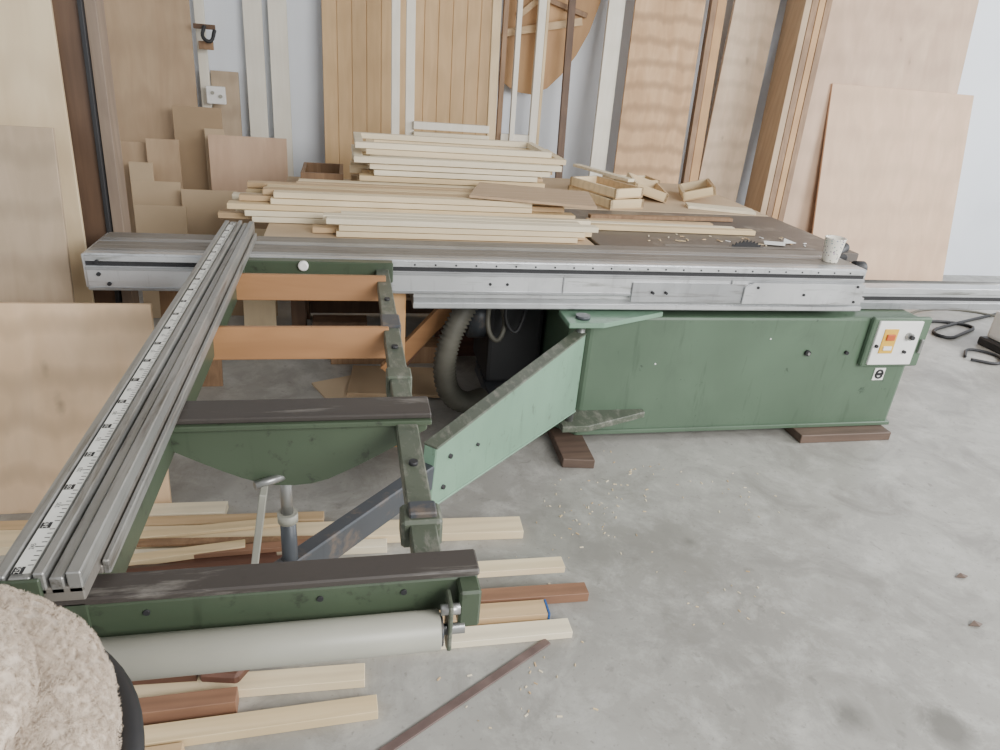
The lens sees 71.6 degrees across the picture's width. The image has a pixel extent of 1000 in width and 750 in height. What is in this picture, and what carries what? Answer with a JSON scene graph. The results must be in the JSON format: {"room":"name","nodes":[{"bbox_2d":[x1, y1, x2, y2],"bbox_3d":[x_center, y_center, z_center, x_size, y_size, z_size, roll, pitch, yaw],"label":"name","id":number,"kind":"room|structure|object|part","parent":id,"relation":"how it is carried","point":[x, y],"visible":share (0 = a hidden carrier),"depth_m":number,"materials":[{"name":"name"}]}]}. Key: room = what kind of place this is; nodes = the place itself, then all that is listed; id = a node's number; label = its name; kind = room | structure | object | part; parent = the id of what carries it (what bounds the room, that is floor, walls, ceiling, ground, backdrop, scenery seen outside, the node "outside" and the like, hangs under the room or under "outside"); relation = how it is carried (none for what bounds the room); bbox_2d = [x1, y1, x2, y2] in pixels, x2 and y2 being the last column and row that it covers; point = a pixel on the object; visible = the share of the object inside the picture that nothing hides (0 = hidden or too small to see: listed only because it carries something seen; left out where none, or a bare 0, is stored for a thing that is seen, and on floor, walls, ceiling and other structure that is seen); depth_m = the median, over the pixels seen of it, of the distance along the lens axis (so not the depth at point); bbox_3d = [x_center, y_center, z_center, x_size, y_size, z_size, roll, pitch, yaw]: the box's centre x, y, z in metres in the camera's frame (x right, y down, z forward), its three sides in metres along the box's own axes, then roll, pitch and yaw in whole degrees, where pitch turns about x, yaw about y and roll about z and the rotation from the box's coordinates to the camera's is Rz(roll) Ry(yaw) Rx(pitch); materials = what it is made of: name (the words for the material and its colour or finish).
{"room":"woodworking shop","nodes":[
{"label":"woodworking shop","id":0,"kind":"room"},
{"bbox_2d":[0,275,999,749],"bbox_3d":[1.518,0.816,2.494,10.400,0.100,8.100,-1,26,-12],"label":"floor","id":1,"kind":"structure","parent":0,"point":[874,646],"depth_m":2.47,"materials":[{"name":"concrete"}]},
{"bbox_2d":[0,125,74,302],"bbox_3d":[-2.153,-0.274,2.548,1.080,1.252,0.178,-1,26,-12],"label":"plywood sheet","id":2,"kind":"object","parent":1,"relation":"on","point":[35,267],"visible":0.57,"depth_m":2.54,"materials":[{"name":"beige wood"}]},
{"bbox_2d":[0,0,94,302],"bbox_3d":[-2.211,-0.927,2.513,1.170,2.451,0.238,-1,26,-12],"label":"plywood sheet","id":3,"kind":"object","parent":1,"relation":"on","point":[32,93],"visible":0.25,"depth_m":2.56,"materials":[{"name":"beige wood"}]},
{"bbox_2d":[0,584,144,749],"bbox_3d":[-0.649,0.771,0.729,0.599,1.133,0.579,-1,26,-12],"label":"stool","id":4,"kind":"object","parent":1,"relation":"on","point":[61,689],"visible":1,"depth_m":0.64,"materials":[{"name":"beige fabric"}]},
{"bbox_2d":[52,0,115,302],"bbox_3d":[-1.634,-0.951,2.671,0.165,2.452,0.170,-1,26,-12],"label":"plank","id":5,"kind":"object","parent":1,"relation":"on","point":[66,17],"visible":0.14,"depth_m":2.65,"materials":[{"name":"brown wood"}]},
{"bbox_2d":[0,302,171,513],"bbox_3d":[-1.836,0.130,2.328,1.295,0.757,0.117,-1,26,-12],"label":"plywood sheet","id":6,"kind":"object","parent":1,"relation":"on","point":[60,363],"visible":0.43,"depth_m":2.36,"materials":[{"name":"beige wood"}]},
{"bbox_2d":[77,0,122,302],"bbox_3d":[-1.557,-0.949,2.684,0.027,2.453,0.204,4,25,-1],"label":"plank","id":7,"kind":"object","parent":1,"relation":"on","point":[80,4],"visible":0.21,"depth_m":2.65,"materials":[{"name":"brown wood"}]},
{"bbox_2d":[83,0,139,302],"bbox_3d":[-1.538,-0.943,2.736,0.060,2.406,0.240,-1,26,-12],"label":"plank","id":8,"kind":"object","parent":1,"relation":"on","point":[94,9],"visible":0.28,"depth_m":2.69,"materials":[{"name":"brown wood"}]},
{"bbox_2d":[120,141,147,232],"bbox_3d":[-2.343,-1.100,4.695,0.360,0.901,0.106,-1,26,-12],"label":"panel offcut","id":9,"kind":"object","parent":1,"relation":"on","point":[131,151],"visible":0.02,"depth_m":4.56,"materials":[{"name":"brown wood"}]},
{"bbox_2d":[128,162,153,208],"bbox_3d":[-2.323,-0.981,4.564,0.140,0.801,0.106,-1,26,-12],"label":"panel offcut","id":10,"kind":"object","parent":1,"relation":"on","point":[139,171],"visible":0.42,"depth_m":4.45,"materials":[{"name":"brown wood"}]},
{"bbox_2d":[103,0,197,141],"bbox_3d":[-2.350,-1.932,4.579,0.640,2.501,0.218,-1,26,-12],"label":"plywood sheet","id":11,"kind":"object","parent":1,"relation":"on","point":[150,42],"visible":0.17,"depth_m":4.54,"materials":[{"name":"brown wood"}]},
{"bbox_2d":[131,180,181,226],"bbox_3d":[-2.120,-0.828,4.344,0.280,0.742,0.106,-1,26,-12],"label":"panel offcut","id":12,"kind":"object","parent":1,"relation":"on","point":[143,192],"visible":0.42,"depth_m":4.24,"materials":[{"name":"brown wood"}]},
{"bbox_2d":[134,205,187,317],"bbox_3d":[-1.986,-0.664,4.114,0.280,0.662,0.105,-1,26,-12],"label":"panel offcut","id":13,"kind":"object","parent":1,"relation":"on","point":[148,218],"visible":0.42,"depth_m":4.04,"materials":[{"name":"brown wood"}]},
{"bbox_2d":[145,138,183,188],"bbox_3d":[-2.205,-1.077,4.624,0.200,0.941,0.106,-1,26,-12],"label":"panel offcut","id":14,"kind":"object","parent":1,"relation":"on","point":[164,154],"visible":0.42,"depth_m":4.50,"materials":[{"name":"brown wood"}]},
{"bbox_2d":[159,291,222,386],"bbox_3d":[-1.500,-0.249,3.364,0.260,0.623,0.137,-1,26,-12],"label":"panel offcut","id":15,"kind":"object","parent":1,"relation":"on","point":[214,377],"visible":0.18,"depth_m":3.43,"materials":[{"name":"brown wood"}]},
{"bbox_2d":[172,105,222,189],"bbox_3d":[-2.011,-1.213,4.714,0.300,1.141,0.106,-1,26,-12],"label":"panel offcut","id":16,"kind":"object","parent":1,"relation":"on","point":[189,122],"visible":0.42,"depth_m":4.57,"materials":[{"name":"brown wood"}]},
{"bbox_2d":[193,0,211,107],"bbox_3d":[-2.000,-1.961,4.707,0.060,2.502,0.170,-1,26,-12],"label":"plank","id":17,"kind":"object","parent":1,"relation":"on","point":[199,13],"visible":0.17,"depth_m":4.63,"materials":[{"name":"white wood"}]},
{"bbox_2d":[193,23,215,49],"bbox_3d":[-1.900,-2.181,4.471,0.141,0.150,0.087,-1,26,-12],"label":"wall hook","id":18,"kind":"object","parent":17,"relation":"attached to","point":[206,44],"visible":1,"depth_m":4.46,"materials":[{"name":"black metal"}]},
{"bbox_2d":[181,189,236,234],"bbox_3d":[-1.788,-0.780,4.328,0.320,0.722,0.106,-1,26,-12],"label":"panel offcut","id":19,"kind":"object","parent":1,"relation":"on","point":[203,207],"visible":0.42,"depth_m":4.24,"materials":[{"name":"brown wood"}]},
{"bbox_2d":[204,128,223,189],"bbox_3d":[-1.891,-1.121,4.684,0.120,1.021,0.106,-1,26,-12],"label":"panel offcut","id":20,"kind":"object","parent":1,"relation":"on","point":[207,131],"visible":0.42,"depth_m":4.52,"materials":[{"name":"brown wood"}]},
{"bbox_2d":[210,70,241,135],"bbox_3d":[-1.929,-1.445,4.978,0.180,1.351,0.138,-1,26,-12],"label":"plywood sheet","id":21,"kind":"object","parent":1,"relation":"on","point":[231,112],"visible":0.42,"depth_m":4.81,"materials":[{"name":"beige wood"}]},
{"bbox_2d":[206,86,226,104],"bbox_3d":[-1.904,-1.877,4.650,0.120,0.110,0.040,-1,26,-12],"label":"power socket","id":22,"kind":"object","parent":21,"relation":"attached to","point":[215,94],"visible":1,"depth_m":4.64,"materials":[{"name":"white plastic"}]},
{"bbox_2d":[208,134,287,200],"bbox_3d":[-1.651,-1.060,4.620,0.480,1.001,0.106,-1,26,-12],"label":"panel offcut","id":23,"kind":"object","parent":1,"relation":"on","point":[234,160],"visible":0.42,"depth_m":4.49,"materials":[{"name":"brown wood"}]},
{"bbox_2d":[220,209,277,315],"bbox_3d":[-1.537,-0.683,4.261,0.300,0.642,0.105,-1,26,-12],"label":"panel offcut","id":24,"kind":"object","parent":1,"relation":"on","point":[238,310],"visible":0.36,"depth_m":4.21,"materials":[{"name":"brown wood"}]},
{"bbox_2d":[243,229,276,325],"bbox_3d":[-1.403,-0.539,4.028,0.180,0.602,0.117,-1,26,-12],"label":"panel offcut","id":25,"kind":"object","parent":1,"relation":"on","point":[256,312],"visible":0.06,"depth_m":4.07,"materials":[{"name":"beige wood"}]},
{"bbox_2d":[0,501,588,749],"bbox_3d":[-0.730,0.679,2.135,2.061,0.098,1.104,-1,26,-12],"label":"timber offcuts","id":26,"kind":"object","parent":1,"relation":"on","point":[178,713],"visible":0.23,"depth_m":2.17,"materials":[{"name":"brown wood"}]},
{"bbox_2d":[199,670,248,683],"bbox_3d":[-0.734,0.786,1.860,0.119,0.035,0.079,4,25,-2],"label":"chunk","id":27,"kind":"object","parent":26,"relation":"on","point":[234,677],"visible":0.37,"depth_m":1.82,"materials":[{"name":"brown wood"}]},
{"bbox_2d":[312,375,382,397],"bbox_3d":[-0.704,0.064,3.560,0.430,0.012,0.300,-12,30,-33],"label":"plywood offcut","id":28,"kind":"object","parent":1,"relation":"on","point":[335,387],"visible":0.24,"depth_m":3.52,"materials":[{"name":"brown wood"}]},
{"bbox_2d":[347,365,439,397],"bbox_3d":[-0.529,0.032,3.623,0.500,0.017,0.330,2,25,-7],"label":"plywood offcut","id":29,"kind":"object","parent":28,"relation":"on","point":[364,380],"visible":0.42,"depth_m":3.58,"materials":[{"name":"brown wood"}]},
{"bbox_2d":[312,315,474,363],"bbox_3d":[-0.554,-0.240,3.956,1.000,0.250,0.300,-1,26,-12],"label":"pile","id":30,"kind":"object","parent":1,"relation":"on","point":[426,354],"visible":0.22,"depth_m":3.90,"materials":[{"name":"brown wood"}]},
{"bbox_2d":[393,294,405,446],"bbox_3d":[-0.438,-0.024,2.942,0.060,0.733,0.060,-1,26,-12],"label":"prop","id":31,"kind":"object","parent":1,"relation":"on","point":[399,299],"visible":0.02,"depth_m":2.80,"materials":[{"name":"beige wood"}]},
{"bbox_2d":[321,0,491,178],"bbox_3d":[-0.646,-1.948,4.930,1.180,2.500,0.178,-1,26,-12],"label":"beadboard panel","id":32,"kind":"object","parent":1,"relation":"on","point":[452,37],"visible":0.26,"depth_m":4.84,"materials":[{"name":"beige wood"}]},
{"bbox_2d":[391,0,501,145],"bbox_3d":[-0.362,-1.657,4.478,0.675,2.400,0.360,-1,26,-12],"label":"ladder frame","id":33,"kind":"object","parent":1,"relation":"on","point":[489,128],"visible":0.59,"depth_m":4.38,"materials":[{"name":"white wood"}]},
{"bbox_2d":[378,639,550,749],"bbox_3d":[-0.138,0.901,1.876,0.767,0.006,0.026,-17,33,-39],"label":"wood strip","id":34,"kind":"object","parent":1,"relation":"on","point":[492,678],"visible":1,"depth_m":1.91,"materials":[{"name":"brown wood"}]},
{"bbox_2d":[0,209,999,680],"bbox_3d":[1.068,-0.150,3.229,5.490,0.907,2.345,-12,30,-32],"label":"saw","id":35,"kind":"object","parent":1,"relation":"on","point":[625,332],"depth_m":2.41,"materials":[{"name":"green paint"}]},
{"bbox_3d":[-0.520,0.028,1.834,0.640,0.191,1.765,-1,26,-12],"label":"crosscut frame","id":36,"kind":"part","parent":35,"relation":"part of","materials":[{"name":"green paint"}]},
{"bbox_3d":[-0.547,0.430,1.648,0.160,0.472,0.091,-14,31,-35],"label":"support post","id":37,"kind":"part","parent":35,"relation":"part of","materials":[{"name":"metal"}]},
{"bbox_3d":[0.866,-0.800,3.645,0.941,0.023,0.350,-1,26,-12],"label":"timber strips","id":38,"kind":"part","parent":35,"relation":"part of","materials":[{"name":"beige wood"}]},
{"bbox_2d":[648,234,806,246],"bbox_3d":[1.119,-0.669,3.434,0.877,0.003,0.196,-1,26,-12],"label":"chips","id":39,"kind":"object","parent":35,"relation":"on","point":[676,234],"visible":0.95,"depth_m":3.41,"materials":[{"name":"brown wood"}]},
{"bbox_3d":[1.181,-0.514,3.395,0.300,0.300,0.004,-1,26,-12],"label":"saw blade","id":40,"kind":"part","parent":35,"relation":"part of","materials":[{"name":"grey metal"}]},
{"bbox_2d":[764,238,794,245],"bbox_3d":[1.389,-0.660,3.449,0.203,0.010,0.096,-8,28,-26],"label":"paper scrap","id":41,"kind":"object","parent":35,"relation":"on","point":[785,240],"visible":1,"depth_m":3.44,"materials":[{"name":"white paper"}]},
{"bbox_2d":[822,235,846,262],"bbox_3d":[1.510,-0.570,3.146,0.094,0.110,0.094,-1,26,-12],"label":"paper cup","id":42,"kind":"object","parent":35,"relation":"on","point":[833,247],"visible":1,"depth_m":3.12,"materials":[{"name":"white paper"}]},
{"bbox_3d":[1.668,-0.567,3.368,0.162,0.114,0.234,-1,26,-12],"label":"stop knob","id":43,"kind":"part","parent":35,"relation":"part of","materials":[{"name":"metal"}]},
{"bbox_3d":[2.700,-0.479,3.802,2.300,0.153,0.550,-1,26,-12],"label":"rip fence rail","id":44,"kind":"part","parent":35,"relation":"part of","materials":[{"name":"metal"}]},
{"bbox_2d":[264,164,768,371],"bbox_3d":[0.190,-0.645,4.085,2.800,0.990,1.820,-1,26,-12],"label":"scraps","id":45,"kind":"object","parent":1,"relation":"on","point":[301,310],"depth_m":4.11,"materials":[{"name":"brown wood"}]},
{"bbox_2d":[218,178,598,242],"bbox_3d":[-0.421,-0.778,3.230,1.680,0.132,0.625,-1,26,-12],"label":"stack","id":46,"kind":"object","parent":45,"relation":"on","point":[362,209],"visible":0.89,"depth_m":3.08,"materials":[{"name":"brown wood"}]},
{"bbox_2d":[301,162,342,179],"bbox_3d":[-0.987,-1.103,3.865,0.220,0.100,0.350,-1,26,-12],"label":"crate","id":47,"kind":"object","parent":46,"relation":"on","point":[310,170],"visible":0.51,"depth_m":3.90,"materials":[{"name":"brown wood"}]},
{"bbox_2d":[469,182,596,208],"bbox_3d":[0.162,-0.875,3.363,0.589,0.012,0.378,5,25,1],"label":"plywood offcut","id":48,"kind":"object","parent":46,"relation":"on","point":[483,190],"visible":1,"depth_m":3.31,"materials":[{"name":"brown wood"}]},
{"bbox_2d":[350,151,551,187],"bbox_3d":[-0.274,-1.081,3.824,1.086,0.206,0.551,-1,26,-12],"label":"stack","id":49,"kind":"object","parent":45,"relation":"on","point":[369,172],"visible":0.44,"depth_m":3.57,"materials":[{"name":"brown wood"}]},
{"bbox_2d":[353,132,551,157],"bbox_3d":[-0.267,-1.245,3.747,1.020,0.028,0.420,-1,26,-13],"label":"frame","id":50,"kind":"object","parent":49,"relation":"on","point":[537,151],"visible":1,"depth_m":3.66,"materials":[{"name":"brown wood"}]},
{"bbox_2d":[351,144,561,171],"bbox_3d":[-0.243,-1.163,3.713,1.070,0.028,0.440,-1,26,-13],"label":"frame","id":51,"kind":"object","parent":49,"relation":"on","point":[357,154],"visible":0.7,"depth_m":3.52,"materials":[{"name":"brown wood"}]},
{"bbox_2d":[366,139,565,164],"bbox_3d":[-0.197,-1.212,3.756,1.040,0.026,0.420,0,25,-11],"label":"frame","id":52,"kind":"object","parent":49,"relation":"on","point":[555,159],"visible":0.65,"depth_m":3.61,"materials":[{"name":"brown wood"}]},
{"bbox_3d":[0.646,-1.278,4.372,0.050,0.017,0.550,-11,29,-30],"label":"pine strip","id":53,"kind":"part","parent":45,"relation":"part of","materials":[{"name":"beige wood"}]},
{"bbox_3d":[0.623,-1.064,4.136,0.240,0.055,0.440,-9,28,-28],"label":"wooden drawer","id":54,"kind":"part","parent":45,"relation":"part of","materials":[{"name":"beige wood"}]},
{"bbox_3d":[0.628,-1.116,4.112,0.220,0.055,0.400,-13,30,-34],"label":"wooden drawer","id":55,"kind":"part","parent":45,"relation":"part of","materials":[{"name":"beige wood"}]},
{"bbox_3d":[0.896,-1.327,4.750,0.340,0.055,0.200,-3,26,-17],"label":"wooden drawer","id":56,"kind":"part","parent":45,"relation":"part of","materials":[{"name":"beige wood"}]},
{"bbox_3d":[0.930,-1.197,4.413,0.226,0.107,0.420,5,25,1],"label":"wooden drawer","id":57,"kind":"part","parent":45,"relation":"part of","materials":[{"name":"beige wood"}]},
{"bbox_3d":[1.266,-1.195,4.466,0.207,0.111,0.340,8,25,6],"label":"wooden drawer","id":58,"kind":"part","parent":45,"relation":"part of","materials":[{"name":"beige wood"}]},
{"bbox_2d":[685,202,755,214],"bbox_3d":[1.329,-1.005,4.187,0.400,0.016,0.120,7,25,3],"label":"timber offcut","id":59,"kind":"object","parent":45,"relation":"on","point":[698,206],"visible":1,"depth_m":4.14,"materials":[{"name":"brown wood"}]},
{"bbox_2d":[495,0,549,144],"bbox_3d":[0.142,-1.898,5.029,0.320,2.450,0.240,-1,26,-12],"label":"bundle","id":60,"kind":"object","parent":1,"relation":"on","point":[543,10],"visible":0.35,"depth_m":4.92,"materials":[{"name":"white wood"}]},
{"bbox_2d":[555,0,575,177],"bbox_3d":[0.460,-1.877,5.048,0.050,2.453,0.329,-1,26,-12],"label":"plank","id":61,"kind":"object","parent":1,"relation":"on","point":[571,3],"visible":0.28,"depth_m":4.96,"materials":[{"name":"brown wood"}]},
{"bbox_2d":[547,426,594,467],"bbox_3d":[0.309,0.294,3.218,0.141,0.044,0.454,0,25,-10],"label":"wood block","id":62,"kind":"object","parent":1,"relation":"on","point":[572,451],"visible":0.58,"depth_m":3.09,"materials":[{"name":"brown wood"}]},
{"bbox_2d":[588,0,625,176],"bbox_3d":[0.761,-1.886,5.123,0.123,2.454,0.381,4,25,-1],"label":"plank","id":63,"kind":"object","parent":1,"relation":"on","point":[614,17],"visible":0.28,"depth_m":5.04,"materials":[{"name":"white wood"}]},
{"bbox_2d":[437,451,784,728],"bbox_3d":[0.534,0.680,2.481,0.924,0.002,1.707,13,26,18],"label":"wood shavings","id":64,"kind":"object","parent":1,"relation":"on","point":[610,451],"visible":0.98,"depth_m":2.61,"materials":[{"name":"brown wood"}]},
{"bbox_2d":[613,0,705,183],"bbox_3d":[1.143,-1.870,5.158,0.610,2.452,0.347,-1,26,-12],"label":"plywood sheet","id":65,"kind":"object","parent":1,"relation":"on","point":[665,34],"visible":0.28,"depth_m":5.07,"materials":[{"name":"brown wood"}]},
{"bbox_2d":[680,0,717,183],"bbox_3d":[1.467,-1.883,5.253,0.056,2.457,0.423,6,25,2],"label":"plank","id":66,"kind":"object","parent":1,"relation":"on","point":[712,7],"visible":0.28,"depth_m":5.16,"materials":[{"name":"brown wood"}]},
{"bbox_2d":[689,0,726,181],"bbox_3d":[1.533,-1.895,5.291,0.080,2.457,0.439,6,25,2],"label":"plank","id":67,"kind":"object","parent":1,"relation":"on","point":[721,6],"visible":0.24,"depth_m":5.19,"materials":[{"name":"beige wood"}]},
{"bbox_2d":[698,0,779,201],"bbox_3d":[1.793,-1.947,5.386,0.560,2.504,0.359,-1,26,-12],"label":"plank","id":68,"kind":"object","parent":1,"relation":"on","point":[751,26],"visible":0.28,"depth_m":5.31,"materials":[{"name":"beige wood"}]},
{"bbox_2d":[744,0,832,221],"bbox_3d":[2.158,-1.822,5.351,0.301,2.441,0.762,11,26,12],"label":"planks","id":69,"kind":"object","parent":1,"relation":"on","point":[796,15],"depth_m":5.21,"materials":[{"name":"brown wood"}]},
{"bbox_2d":[783,425,890,442],"bbox_3d":[1.704,0.278,3.511,0.510,0.044,0.160,-1,26,-12],"label":"wood block","id":70,"kind":"object","parent":1,"relation":"on","point":[866,432],"visible":0.58,"depth_m":3.45,"materials":[{"name":"brown wood"}]},
{"bbox_2d":[783,0,978,233],"bbox_3d":[3.019,-1.955,5.632,1.500,2.502,0.417,-1,26,-12],"label":"plywood sheet","id":71,"kind":"object","parent":1,"relation":"on","point":[918,45],"visible":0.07,"depth_m":5.47,"materials":[{"name":"brown wood"}]},
{"bbox_2d":[812,83,973,280],"bbox_3d":[3.213,-1.487,5.734,1.350,1.604,0.397,-1,26,-12],"label":"plywood sheet","id":72,"kind":"object","parent":1,"relation":"on","point":[892,159],"visible":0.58,"depth_m":5.69,"materials":[{"name":"brown wood"}]},
{"bbox_2d":[910,310,999,364],"bbox_3d":[3.474,-0.366,5.238,0.696,0.030,1.473,23,30,34],"label":"extension cord","id":73,"kind":"object","parent":1,"relation":"on","point":[985,315],"visible":0.69,"depth_m":5.19,"materials":[{"name":"black rubber"}]},
{"bbox_2d":[956,573,967,577],"bbox_3d":[1.705,0.742,2.557,0.050,0.008,0.024,-14,31,-34],"label":"dry leaf","id":74,"kind":"object","parent":1,"relation":"on","point":[960,575],"visible":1,"depth_m":2.56,"materials":[{"name":"brown plant"}]},
{"bbox_2d":[969,620,981,626],"bbox_3d":[1.602,0.838,2.331,0.050,0.008,0.024,-14,31,-34],"label":"dry leaf","id":75,"kind":"object","parent":1,"relation":"on","point":[974,623],"visible":1,"depth_m":2.33,"materials":[{"name":"brown plant"}]},
{"bbox_2d":[977,311,999,353],"bbox_3d":[3.748,-0.302,4.831,0.620,0.300,0.300,-1,26,-12],"label":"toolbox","id":76,"kind":"object","parent":1,"relation":"on","point":[991,341],"visible":1,"depth_m":4.85,"materials":[{"name":"beige plastic"}]},
{"bbox_2d":[189,0,999,275],"bbox_3d":[0.864,-2.484,5.292,10.400,3.400,0.120,-1,26,-12],"label":"wall","id":77,"kind":"structure","parent":0,"point":[974,241],"depth_m":5.38,"materials":[{"name":"white paint"}]},
{"bbox_2d":[242,0,268,137],"bbox_3d":[-1.682,-1.976,4.799,0.120,2.501,0.140,-1,26,-12],"label":"door frame","id":78,"kind":"structure","parent":77,"relation":"attached to","point":[252,9],"depth_m":4.73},
{"bbox_2d":[267,0,293,175],"bbox_3d":[-1.526,-1.978,4.833,0.120,2.501,0.140,-1,26,-12],"label":"door frame","id":79,"kind":"structure","parent":77,"relation":"attached to","point":[277,9],"depth_m":4.78,"materials":[{"name":"white wood"}]},
{"bbox_2d":[504,0,600,93],"bbox_3d":[0.385,-2.581,4.936,0.725,1.100,0.095,-1,26,-12],"label":"plywood sheet","id":80,"kind":"object","parent":77,"relation":"attached to","point":[586,10],"visible":0.59,"depth_m":5.01,"materials":[{"name":"brown wood"}]}
]}

